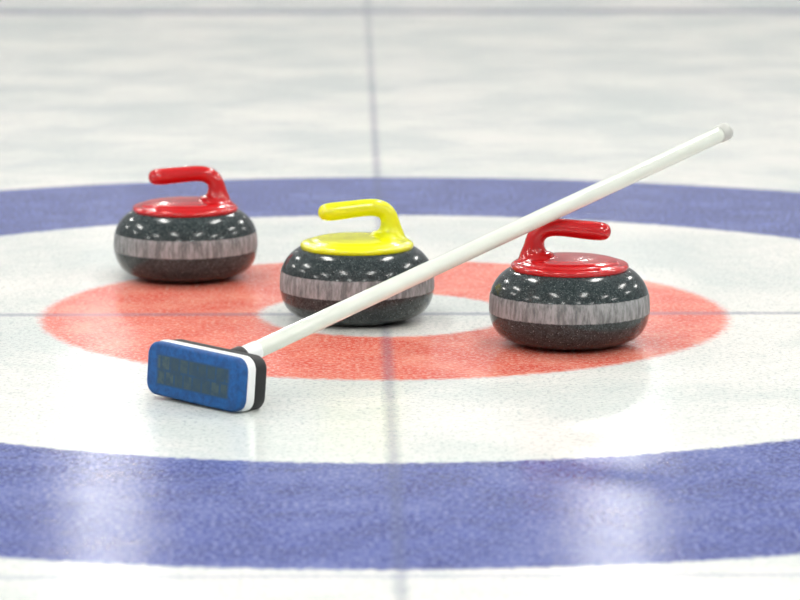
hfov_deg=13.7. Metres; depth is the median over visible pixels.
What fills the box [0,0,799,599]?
ice
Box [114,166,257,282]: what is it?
stone
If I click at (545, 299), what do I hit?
stone
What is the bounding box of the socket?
[231,341,262,356]
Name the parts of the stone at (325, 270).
handle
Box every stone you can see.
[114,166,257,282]
[280,199,433,325]
[489,219,649,349]
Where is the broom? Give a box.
[147,123,732,411]
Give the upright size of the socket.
0.055 m
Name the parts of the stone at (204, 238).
handle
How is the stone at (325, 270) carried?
on the ice
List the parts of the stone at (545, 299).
handle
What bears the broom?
on the ice

